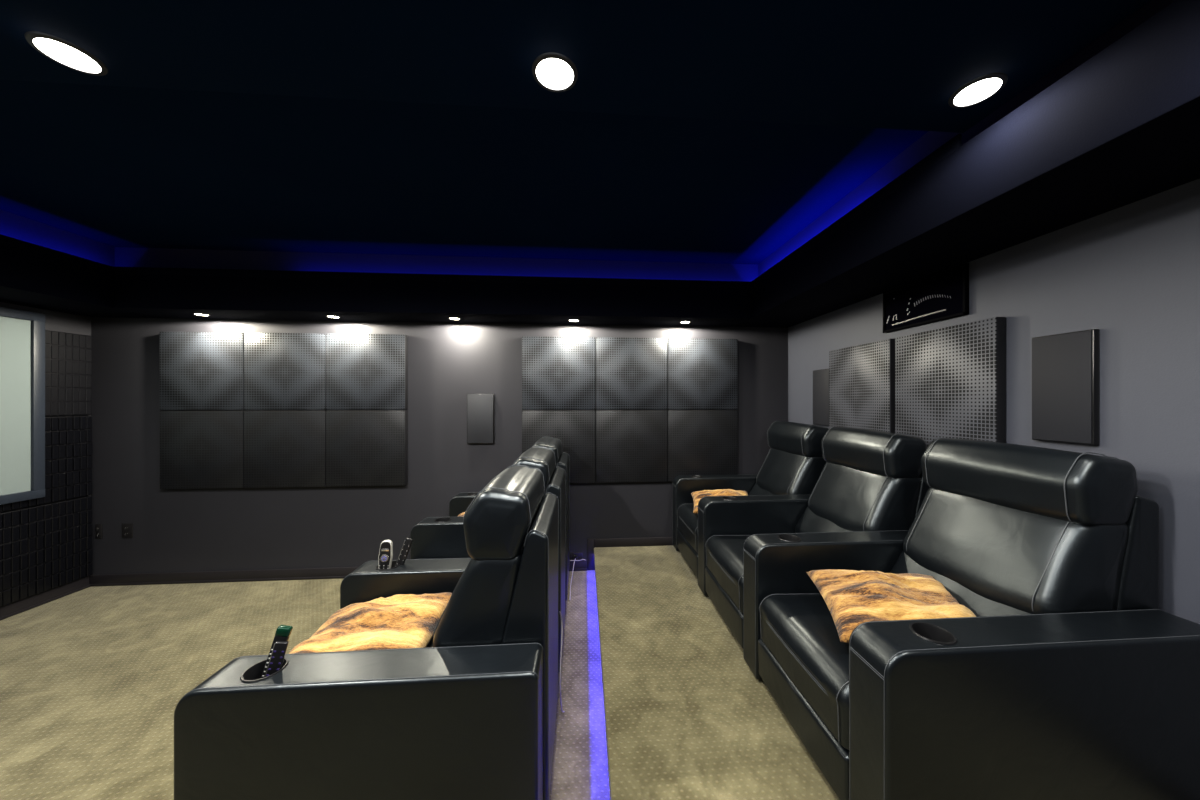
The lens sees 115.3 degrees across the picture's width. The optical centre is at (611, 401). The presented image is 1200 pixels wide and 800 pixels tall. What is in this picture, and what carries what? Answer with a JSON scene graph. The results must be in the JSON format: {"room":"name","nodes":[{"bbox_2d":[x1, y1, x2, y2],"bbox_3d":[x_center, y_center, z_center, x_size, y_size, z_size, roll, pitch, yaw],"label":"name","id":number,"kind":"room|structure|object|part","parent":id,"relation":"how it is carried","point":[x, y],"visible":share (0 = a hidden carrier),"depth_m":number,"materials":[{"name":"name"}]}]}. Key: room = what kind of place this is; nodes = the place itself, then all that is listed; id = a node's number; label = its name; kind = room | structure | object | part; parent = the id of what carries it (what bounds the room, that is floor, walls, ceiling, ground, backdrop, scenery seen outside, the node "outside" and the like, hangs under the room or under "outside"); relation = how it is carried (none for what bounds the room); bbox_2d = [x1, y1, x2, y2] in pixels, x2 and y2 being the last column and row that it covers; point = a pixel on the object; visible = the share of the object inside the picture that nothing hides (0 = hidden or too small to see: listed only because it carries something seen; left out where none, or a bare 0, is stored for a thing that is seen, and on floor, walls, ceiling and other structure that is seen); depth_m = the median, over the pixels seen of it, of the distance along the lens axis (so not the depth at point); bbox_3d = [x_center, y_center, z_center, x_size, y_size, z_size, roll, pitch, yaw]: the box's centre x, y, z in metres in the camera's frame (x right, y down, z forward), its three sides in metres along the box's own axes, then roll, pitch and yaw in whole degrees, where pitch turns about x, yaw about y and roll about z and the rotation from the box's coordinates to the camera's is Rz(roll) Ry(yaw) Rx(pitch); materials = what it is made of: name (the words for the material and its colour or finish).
{"room":"home theater","nodes":[
{"label":"home theater","id":0,"kind":"room"},
{"bbox_2d":[0,302,90,512],"bbox_3d":[-3.930,0.154,0.954,0.100,2.540,3.975,0,0,-4],"label":"wall","id":1,"kind":"structure","parent":0,"point":[54,320],"depth_m":2.77,"materials":[{"name":"grey paint"}]},
{"bbox_2d":[0,307,44,504],"bbox_3d":[-3.880,0.029,1.509,0.080,1.268,2.255,0,0,-4],"label":"projection screen","id":2,"kind":"object","parent":1,"relation":"attached to","point":[22,333],"visible":1,"depth_m":2.54,"materials":[{"name":"grey fabric"}]},
{"bbox_2d":[0,576,89,619],"bbox_3d":[-3.869,1.382,0.948,0.020,0.085,3.955,0,0,-4],"label":"baseboard","id":3,"kind":"structure","parent":1,"relation":"attached to","point":[25,604],"depth_m":2.67,"materials":[{"name":"paint"}]},
{"bbox_2d":[0,496,92,606],"bbox_3d":[-3.979,1.030,2.617,0.043,0.606,0.606,0,0,-4],"label":"relief panel","id":4,"kind":"object","parent":1,"relation":"attached to","point":[45,547],"visible":1,"depth_m":2.66,"materials":[{"name":"black tile"}]},
{"bbox_2d":[0,416,92,511],"bbox_3d":[-3.979,0.414,2.617,0.043,0.606,0.606,0,0,-4],"label":"relief panel","id":5,"kind":"object","parent":1,"relation":"attached to","point":[68,445],"visible":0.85,"depth_m":2.77,"materials":[{"name":"black tile"}]},
{"bbox_2d":[0,210,114,266],"bbox_3d":[-3.671,-1.003,0.973,0.420,0.225,3.975,0,0,-4],"label":"trim","id":6,"kind":"structure","parent":1,"relation":"attached to","point":[18,227],"depth_m":2.43,"materials":[{"name":"paint"}]},
{"bbox_2d":[45,330,91,415],"bbox_3d":[-3.983,-0.201,2.617,0.035,0.606,0.606,0,0,-4],"label":"relief panel","id":7,"kind":"object","parent":1,"relation":"attached to","point":[68,356],"visible":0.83,"depth_m":2.78,"materials":[{"name":"black tile"}]},
{"bbox_2d":[0,234,160,317],"bbox_3d":[-3.616,-0.795,0.977,0.530,0.290,3.975,0,0,-4],"label":"trim","id":8,"kind":"structure","parent":1,"relation":"attached to","point":[31,275],"depth_m":2.40,"materials":[{"name":"paint"}]},
{"bbox_2d":[0,570,609,799],"bbox_3d":[-1.089,1.474,1.161,5.796,0.100,4.175,0,0,-4],"label":"floor","id":9,"kind":"structure","parent":0,"point":[93,679],"depth_m":1.98,"materials":[{"name":"beige carpet"}]},
{"bbox_2d":[174,465,558,799],"bbox_3d":[-0.691,0.847,1.410,0.951,1.154,0.814,0,0,-4],"label":"seat","id":10,"kind":"object","parent":9,"relation":"on","point":[469,714],"visible":0.95,"depth_m":1.03,"materials":[{"name":"black leather"}]},
{"bbox_2d":[265,641,288,676],"bbox_3d":[-0.935,0.747,1.052,0.065,0.156,0.017,0,0,-32],"label":"remote control","id":11,"kind":"object","parent":10,"relation":"in","point":[280,647],"visible":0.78,"depth_m":1.05,"materials":[{"name":"black plastic"}]},
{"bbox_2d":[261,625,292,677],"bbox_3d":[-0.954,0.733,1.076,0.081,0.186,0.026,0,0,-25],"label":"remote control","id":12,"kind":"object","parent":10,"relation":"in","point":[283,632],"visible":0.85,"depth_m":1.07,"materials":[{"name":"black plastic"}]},
{"bbox_3d":[-0.668,1.079,1.076,0.925,0.668,0.146,0,0,-4],"label":"armrest","id":13,"kind":"part","parent":10,"relation":"part of","materials":[{"name":"black leather"}]},
{"bbox_2d":[289,592,452,653],"bbox_3d":[-0.885,0.860,1.409,0.500,0.150,0.459,0,0,-1],"label":"fur pillow","id":14,"kind":"object","parent":10,"relation":"on","point":[399,621],"visible":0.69,"depth_m":1.39,"materials":[{"name":"orange fur"}]},
{"bbox_2d":[378,540,392,568],"bbox_3d":[-1.025,0.727,1.724,0.056,0.193,0.035,0,0,-11],"label":"remote control","id":15,"kind":"object","parent":10,"relation":"in","point":[385,557],"visible":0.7,"depth_m":1.72,"materials":[{"name":"silver metal"}]},
{"bbox_2d":[395,538,412,566],"bbox_3d":[-0.959,0.726,1.737,0.096,0.202,0.018,0,0,-11],"label":"remote control","id":16,"kind":"object","parent":10,"relation":"in","point":[406,546],"visible":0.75,"depth_m":1.74,"materials":[{"name":"black plastic"}]},
{"bbox_3d":[-0.716,1.079,1.743,0.925,0.668,0.146,0,0,-4],"label":"armrest","id":17,"kind":"part","parent":10,"relation":"part of","materials":[{"name":"black leather"}]},
{"bbox_3d":[-0.852,1.040,1.399,0.629,0.207,0.518,0,0,-4],"label":"seat","id":18,"kind":"part","parent":10,"relation":"part of","materials":[{"name":"black leather"}]},
{"bbox_3d":[-0.442,0.670,1.427,0.310,0.438,0.524,0,0,-4],"label":"backrest","id":19,"kind":"part","parent":10,"relation":"part of","materials":[{"name":"black leather"}]},
{"bbox_2d":[559,611,564,712],"bbox_3d":[-0.226,1.182,1.693,0.018,0.477,0.096,0,0,3],"label":"power cord","id":20,"kind":"object","parent":10,"relation":"hanging from","point":[559,611],"visible":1,"depth_m":1.68,"materials":[{"name":"black plastic"}]},
{"bbox_2d":[411,447,565,671],"bbox_3d":[-0.745,0.847,2.147,0.951,1.154,0.672,0,0,-4],"label":"seat","id":21,"kind":"object","parent":9,"relation":"on","point":[433,537],"visible":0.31,"depth_m":2.31,"materials":[{"name":"black leather"}]},
{"bbox_3d":[-0.765,1.079,2.410,0.925,0.668,0.146,0,0,-4],"label":"armrest","id":22,"kind":"part","parent":21,"relation":"part of","materials":[{"name":"black leather"}]},
{"bbox_2d":[449,436,569,599],"bbox_3d":[-0.793,0.847,2.814,0.951,1.154,0.672,0,0,-4],"label":"seat","id":23,"kind":"object","parent":9,"relation":"on","point":[458,504],"visible":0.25,"depth_m":2.85,"materials":[{"name":"black leather"}]},
{"bbox_3d":[-0.814,1.079,3.077,0.925,0.668,0.146,0,0,-4],"label":"armrest","id":24,"kind":"part","parent":23,"relation":"part of","materials":[{"name":"black leather"}]},
{"bbox_2d":[569,558,575,600],"bbox_3d":[-0.307,1.367,2.944,0.023,0.114,0.467,0,0,-1],"label":"power cord","id":25,"kind":"object","parent":9,"relation":"on","point":[575,558],"visible":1,"depth_m":2.98,"materials":[{"name":"grey plastic"}]},
{"bbox_2d":[594,545,839,799],"bbox_3d":[0.848,1.329,1.303,1.710,0.190,3.975,0,0,-4],"label":"platform","id":26,"kind":"object","parent":9,"relation":"on","point":[687,717],"visible":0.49,"depth_m":1.56,"materials":[{"name":"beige carpet"}]},
{"bbox_2d":[672,421,828,577],"bbox_3d":[1.046,0.695,2.918,1.026,1.080,0.723,0,0,-4],"label":"seat","id":27,"kind":"object","parent":26,"relation":"on","point":[794,463],"visible":0.48,"depth_m":2.83,"materials":[{"name":"black leather"}]},
{"bbox_3d":[0.853,0.924,2.834,0.629,0.208,0.568,0,0,-4],"label":"seat","id":28,"kind":"part","parent":27,"relation":"part of","materials":[{"name":"black leather"}]},
{"bbox_3d":[1.024,0.926,3.206,1.000,0.593,0.146,0,0,-4],"label":"armrest","id":29,"kind":"part","parent":27,"relation":"part of","materials":[{"name":"black leather"}]},
{"bbox_2d":[691,489,747,513],"bbox_3d":[0.817,0.730,2.812,0.441,0.142,0.418,0,0,10],"label":"fur pillow","id":30,"kind":"object","parent":27,"relation":"on","point":[697,495],"visible":0.28,"depth_m":2.84,"materials":[{"name":"orange fur"}]},
{"bbox_2d":[748,483,775,495],"bbox_3d":[1.240,0.770,2.862,0.258,0.296,0.568,0,0,-4],"label":"lumbar cushion","id":31,"kind":"object","parent":27,"relation":"on","point":[753,488],"depth_m":2.96,"materials":[{"name":"black leather"}]},
{"bbox_3d":[1.338,0.554,2.869,0.309,0.440,0.573,0,0,-4],"label":"backrest","id":32,"kind":"part","parent":27,"relation":"part of","materials":[{"name":"black leather"}]},
{"bbox_2d":[698,427,930,647],"bbox_3d":[1.098,0.695,2.200,1.026,1.080,0.723,0,0,-4],"label":"seat","id":33,"kind":"object","parent":26,"relation":"on","point":[870,480],"visible":0.54,"depth_m":2.12,"materials":[{"name":"black leather"}]},
{"bbox_3d":[0.905,0.924,2.116,0.629,0.208,0.568,0,0,-4],"label":"seat","id":34,"kind":"part","parent":33,"relation":"part of","materials":[{"name":"black leather"}]},
{"bbox_3d":[1.076,0.926,2.488,1.000,0.593,0.146,0,0,-4],"label":"armrest","id":35,"kind":"part","parent":33,"relation":"part of","materials":[{"name":"black leather"}]},
{"bbox_2d":[795,507,855,532],"bbox_3d":[1.292,0.770,2.144,0.258,0.296,0.568,0,0,-4],"label":"lumbar cushion","id":36,"kind":"object","parent":33,"relation":"on","point":[807,519],"depth_m":2.20,"materials":[{"name":"black leather"}]},
{"bbox_3d":[1.390,0.554,2.151,0.309,0.440,0.573,0,0,-4],"label":"backrest","id":37,"kind":"part","parent":33,"relation":"part of","materials":[{"name":"black leather"}]},
{"bbox_2d":[743,438,1199,799],"bbox_3d":[1.156,0.695,1.413,1.026,1.080,0.864,0,0,-4],"label":"seat","id":38,"kind":"object","parent":26,"relation":"on","point":[1069,679],"visible":0.93,"depth_m":1.07,"materials":[{"name":"black leather"}]},
{"bbox_3d":[0.958,0.924,1.399,0.629,0.208,0.568,0,0,-4],"label":"seat","id":39,"kind":"part","parent":38,"relation":"part of","materials":[{"name":"black leather"}]},
{"bbox_3d":[1.128,0.926,1.771,1.000,0.593,0.146,0,0,-4],"label":"armrest","id":40,"kind":"part","parent":38,"relation":"part of","materials":[{"name":"black leather"}]},
{"bbox_2d":[805,569,975,642],"bbox_3d":[1.008,0.722,1.365,0.472,0.151,0.407,0,0,13],"label":"fur pillow","id":41,"kind":"object","parent":38,"relation":"on","point":[852,598],"visible":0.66,"depth_m":1.33,"materials":[{"name":"orange fur"}]},
{"bbox_2d":[890,551,1032,616],"bbox_3d":[1.345,0.770,1.427,0.258,0.296,0.568,0,0,-4],"label":"lumbar cushion","id":42,"kind":"object","parent":38,"relation":"on","point":[981,593],"depth_m":1.37,"materials":[{"name":"black leather"}]},
{"bbox_3d":[1.442,0.554,1.434,0.309,0.440,0.573,0,0,-4],"label":"backrest","id":43,"kind":"part","parent":38,"relation":"part of","materials":[{"name":"black leather"}]},
{"bbox_3d":[1.181,0.926,1.054,1.000,0.593,0.146,0,0,-4],"label":"armrest","id":44,"kind":"part","parent":38,"relation":"part of","materials":[{"name":"black leather"}]},
{"bbox_2d":[91,317,787,574],"bbox_3d":[-1.238,0.154,3.193,5.796,2.540,0.100,0,0,-4],"label":"wall","id":45,"kind":"structure","parent":0,"point":[198,529],"depth_m":3.09,"materials":[{"name":"grey paint"}]},
{"bbox_2d":[95,524,101,538],"bbox_3d":[-3.965,1.004,2.938,0.047,0.116,0.009,0,0,-4],"label":"wall outlet","id":46,"kind":"object","parent":45,"relation":"attached to","point":[98,527],"visible":1,"depth_m":2.94,"materials":[{"name":"plastic"}]},
{"bbox_2d":[122,523,132,537],"bbox_3d":[-3.763,1.004,2.953,0.076,0.116,0.009,0,0,-4],"label":"wall outlet","id":47,"kind":"object","parent":45,"relation":"attached to","point":[127,528],"visible":1,"depth_m":2.95,"materials":[{"name":"plastic"}]},
{"bbox_2d":[159,332,243,409],"bbox_3d":[-3.183,-0.237,2.973,0.606,0.606,0.050,0,0,-4],"label":"acoustic panel","id":48,"kind":"object","parent":45,"relation":"attached to","point":[198,370],"visible":0.9,"depth_m":2.95,"materials":[{"name":"grey fabric"}]},
{"bbox_3d":[-3.183,-0.237,2.975,0.606,0.606,0.046,0,0,-4],"label":"frame","id":49,"kind":"part","parent":48,"relation":"part of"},
{"bbox_2d":[193,313,209,315],"bbox_3d":[-3.057,-0.647,2.835,0.090,0.006,0.090,0,0,-4],"label":"recessed light","id":50,"kind":"object","parent":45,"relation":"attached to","point":[199,314],"visible":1,"depth_m":2.83,"materials":[{"name":"white"}]},
{"bbox_2d":[160,410,244,488],"bbox_3d":[-3.183,0.373,2.974,0.606,0.606,0.050,0,0,-4],"label":"acoustic panel","id":51,"kind":"object","parent":45,"relation":"attached to","point":[199,448],"visible":0.89,"depth_m":2.95,"materials":[{"name":"black fabric"}]},
{"bbox_3d":[-3.183,0.373,2.977,0.606,0.606,0.046,0,0,-4],"label":"frame","id":52,"kind":"part","parent":51,"relation":"part of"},
{"bbox_2d":[244,410,325,487],"bbox_3d":[-2.574,0.373,3.017,0.606,0.606,0.050,0,0,-4],"label":"acoustic panel","id":53,"kind":"object","parent":45,"relation":"attached to","point":[283,448],"visible":0.91,"depth_m":2.99,"materials":[{"name":"black fabric"}]},
{"bbox_2d":[244,333,325,409],"bbox_3d":[-2.574,-0.237,3.018,0.606,0.606,0.050,0,0,-4],"label":"acoustic panel","id":54,"kind":"object","parent":45,"relation":"attached to","point":[283,371],"visible":0.89,"depth_m":2.99,"materials":[{"name":"grey fabric"}]},
{"bbox_2d":[326,315,339,317],"bbox_3d":[-2.126,-0.647,2.903,0.090,0.006,0.090,0,0,-4],"label":"recessed light","id":55,"kind":"object","parent":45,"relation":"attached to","point":[330,316],"visible":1,"depth_m":2.90,"materials":[{"name":"white"}]},
{"bbox_2d":[326,410,407,486],"bbox_3d":[-1.966,0.373,3.061,0.606,0.606,0.050,0,0,-4],"label":"acoustic panel","id":56,"kind":"object","parent":45,"relation":"attached to","point":[364,447],"visible":1,"depth_m":3.04,"materials":[{"name":"black fabric"}]},
{"bbox_3d":[-1.966,0.373,3.063,0.606,0.606,0.046,0,0,-4],"label":"frame","id":57,"kind":"part","parent":56,"relation":"part of","materials":[{"name":"black"}]},
{"bbox_2d":[326,334,407,409],"bbox_3d":[-1.966,-0.237,3.061,0.606,0.606,0.050,0,0,-4],"label":"acoustic panel","id":58,"kind":"object","parent":45,"relation":"attached to","point":[364,371],"visible":1,"depth_m":3.04,"materials":[{"name":"grey fabric"}]},
{"bbox_3d":[-1.966,-0.237,3.063,0.606,0.606,0.046,0,0,-4],"label":"frame","id":59,"kind":"part","parent":58,"relation":"part of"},
{"bbox_2d":[89,537,672,586],"bbox_3d":[-1.234,1.292,3.134,5.596,0.265,0.019,0,0,-4],"label":"baseboard","id":60,"kind":"structure","parent":45,"relation":"attached to","point":[337,572],"depth_m":3.02,"materials":[{"name":"paint"}]},
{"bbox_2d":[112,267,750,326],"bbox_3d":[-1.200,-0.795,2.978,4.610,0.290,0.335,0,0,-4],"label":"ceiling soffit","id":61,"kind":"structure","parent":45,"relation":"attached to","point":[174,293],"depth_m":2.82,"materials":[{"name":"paint"}]},
{"bbox_2d":[115,247,757,281],"bbox_3d":[-1.204,-1.003,3.033,4.800,0.225,0.225,0,0,-4],"label":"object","id":62,"kind":"structure","parent":45,"relation":"attached to","point":[124,256],"depth_m":2.90,"materials":[{"name":"paint"}]},
{"bbox_2d":[448,317,460,319],"bbox_3d":[-1.225,-0.647,2.969,0.090,0.006,0.090,0,0,-4],"label":"recessed light","id":63,"kind":"object","parent":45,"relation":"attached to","point":[451,318],"visible":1,"depth_m":2.96,"materials":[{"name":"white"}]},
{"bbox_2d":[467,394,493,443],"bbox_3d":[-1.079,0.141,3.137,0.213,0.410,0.035,0,0,-4],"label":"wall speaker","id":64,"kind":"object","parent":45,"relation":"attached to","point":[480,407],"visible":1,"depth_m":3.12,"materials":[{"name":"grey fabric"}]},
{"bbox_2d":[522,336,594,409],"bbox_3d":[-0.437,-0.234,3.174,0.606,0.606,0.050,0,0,-4],"label":"acoustic panel","id":65,"kind":"object","parent":45,"relation":"attached to","point":[558,373],"visible":1,"depth_m":3.15,"materials":[{"name":"grey fabric"}]},
{"bbox_2d":[522,410,595,482],"bbox_3d":[-0.436,0.376,3.173,0.606,0.606,0.050,0,0,-4],"label":"acoustic panel","id":66,"kind":"object","parent":45,"relation":"attached to","point":[575,429],"visible":0.73,"depth_m":3.15,"materials":[{"name":"grey fabric"}]},
{"bbox_3d":[-0.437,0.376,3.175,0.606,0.606,0.046,0,0,-4],"label":"frame","id":67,"kind":"part","parent":66,"relation":"part of","materials":[{"name":"black"}]},
{"bbox_2d":[570,552,581,559],"bbox_3d":[-0.302,1.306,3.195,0.116,0.062,0.032,0,0,-4],"label":"wall outlet","id":68,"kind":"object","parent":45,"relation":"attached to","point":[578,555],"visible":0.77,"depth_m":3.20,"materials":[{"name":"plastic"}]},
{"bbox_2d":[596,410,666,482],"bbox_3d":[0.172,0.376,3.219,0.606,0.606,0.050,0,0,-4],"label":"acoustic panel","id":69,"kind":"object","parent":45,"relation":"attached to","point":[631,445],"visible":0.98,"depth_m":3.19,"materials":[{"name":"black fabric"}]},
{"bbox_2d":[596,337,666,409],"bbox_3d":[0.172,-0.234,3.220,0.606,0.606,0.050,0,0,-4],"label":"acoustic panel","id":70,"kind":"object","parent":45,"relation":"attached to","point":[631,373],"visible":1,"depth_m":3.19,"materials":[{"name":"grey fabric"}]},
{"bbox_2d":[667,410,737,481],"bbox_3d":[0.780,0.376,3.265,0.606,0.606,0.050,0,0,-4],"label":"acoustic panel","id":71,"kind":"object","parent":45,"relation":"attached to","point":[699,442],"visible":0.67,"depth_m":3.24,"materials":[{"name":"black fabric"}]},
{"bbox_3d":[0.780,0.376,3.267,0.606,0.606,0.046,0,0,-4],"label":"frame","id":72,"kind":"part","parent":71,"relation":"part of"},
{"bbox_2d":[667,338,737,409],"bbox_3d":[0.780,-0.234,3.265,0.606,0.606,0.050,0,0,-4],"label":"acoustic panel","id":73,"kind":"object","parent":45,"relation":"attached to","point":[702,374],"visible":0.93,"depth_m":3.24,"materials":[{"name":"grey fabric"}]},
{"bbox_2d":[0,80,927,264],"bbox_3d":[-1.089,-1.165,1.161,5.796,0.100,4.175,0,0,-4],"label":"ceiling","id":74,"kind":"structure","parent":0,"point":[115,166],"depth_m":1.88,"materials":[{"name":"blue paint"}]},
{"bbox_2d":[0,0,1150,132],"bbox_3d":[-0.995,-1.028,0.173,4.620,0.175,1.990,0,0,-4],"label":"ceiling","id":75,"kind":"structure","parent":74,"relation":"attached to","point":[886,64],"depth_m":1.01,"materials":[{"name":"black paint"}]},
{"bbox_2d":[24,31,107,75],"bbox_3d":[-1.471,-0.937,1.030,0.130,0.006,0.130,0,0,-4],"label":"recessed light","id":76,"kind":"object","parent":75,"relation":"attached to","point":[68,54],"visible":1,"depth_m":1.02,"materials":[{"name":"white"}]},
{"bbox_2d":[532,52,577,91],"bbox_3d":[-0.161,-0.937,1.088,0.130,0.006,0.130,0,0,-4],"label":"recessed light","id":77,"kind":"object","parent":75,"relation":"attached to","point":[554,72],"visible":1,"depth_m":1.08,"materials":[{"name":"white"}]},
{"bbox_2d":[948,73,1007,107],"bbox_3d":[1.107,-0.937,1.151,0.130,0.006,0.130,0,0,-4],"label":"recessed light","id":78,"kind":"object","parent":75,"relation":"attached to","point":[978,90],"visible":1,"depth_m":1.15,"materials":[{"name":"white"}]},
{"bbox_2d":[788,179,1199,623],"bbox_3d":[1.751,0.154,1.369,0.100,2.540,3.975,0,0,-4],"label":"wall","id":79,"kind":"structure","parent":0,"point":[1130,273],"depth_m":1.26,"materials":[{"name":"grey paint"}]},
{"bbox_2d":[813,369,828,425],"bbox_3d":[1.582,-0.030,2.858,0.020,0.420,0.205,0,0,-4],"label":"wall speaker","id":80,"kind":"object","parent":79,"relation":"attached to","point":[820,377],"visible":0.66,"depth_m":2.84,"materials":[{"name":"grey fabric"}]},
{"bbox_2d":[829,339,894,432],"bbox_3d":[1.595,-0.056,2.443,0.046,0.610,0.540,0,0,-4],"label":"acoustic panel","id":81,"kind":"object","parent":79,"relation":"attached to","point":[861,377],"visible":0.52,"depth_m":2.38,"materials":[{"name":"grey fabric"}]},
{"bbox_3d":[1.597,-0.056,2.443,0.042,0.610,0.540,0,0,-4],"label":"frame","id":82,"kind":"part","parent":81,"relation":"part of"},
{"bbox_2d":[883,263,968,332],"bbox_3d":[1.642,-0.526,2.017,0.021,0.238,0.490,0,0,-4],"label":"framed picture","id":83,"kind":"object","parent":79,"relation":"attached to","point":[943,295],"visible":1,"depth_m":1.97,"materials":[{"name":"black paper"}]},
{"bbox_2d":[895,317,1005,447],"bbox_3d":[1.637,-0.056,1.877,0.046,0.610,0.527,0,0,-4],"label":"acoustic panel","id":84,"kind":"object","parent":79,"relation":"attached to","point":[950,382],"visible":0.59,"depth_m":1.80,"materials":[{"name":"grey fabric"}]},
{"bbox_3d":[1.639,-0.056,1.877,0.042,0.610,0.527,0,0,-4],"label":"frame","id":85,"kind":"part","parent":84,"relation":"part of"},
{"bbox_2d":[758,0,1175,276],"bbox_3d":[1.514,-1.003,1.351,0.376,0.225,3.975,0,0,-4],"label":"trim","id":86,"kind":"structure","parent":79,"relation":"attached to","point":[929,142],"depth_m":1.54,"materials":[{"name":"paint"}]},
{"bbox_2d":[735,0,1199,327],"bbox_3d":[1.459,-0.795,1.347,0.486,0.290,3.975,0,0,-4],"label":"soffit","id":87,"kind":"structure","parent":79,"relation":"attached to","point":[1122,128],"depth_m":1.21,"materials":[{"name":"paint"}]},
{"bbox_2d":[1032,329,1098,444],"bbox_3d":[1.683,-0.051,1.417,0.028,0.405,0.185,0,0,-4],"label":"wall speaker","id":88,"kind":"object","parent":79,"relation":"attached to","point":[1065,366],"visible":1,"depth_m":1.40,"materials":[{"name":"grey fabric"}]}
]}

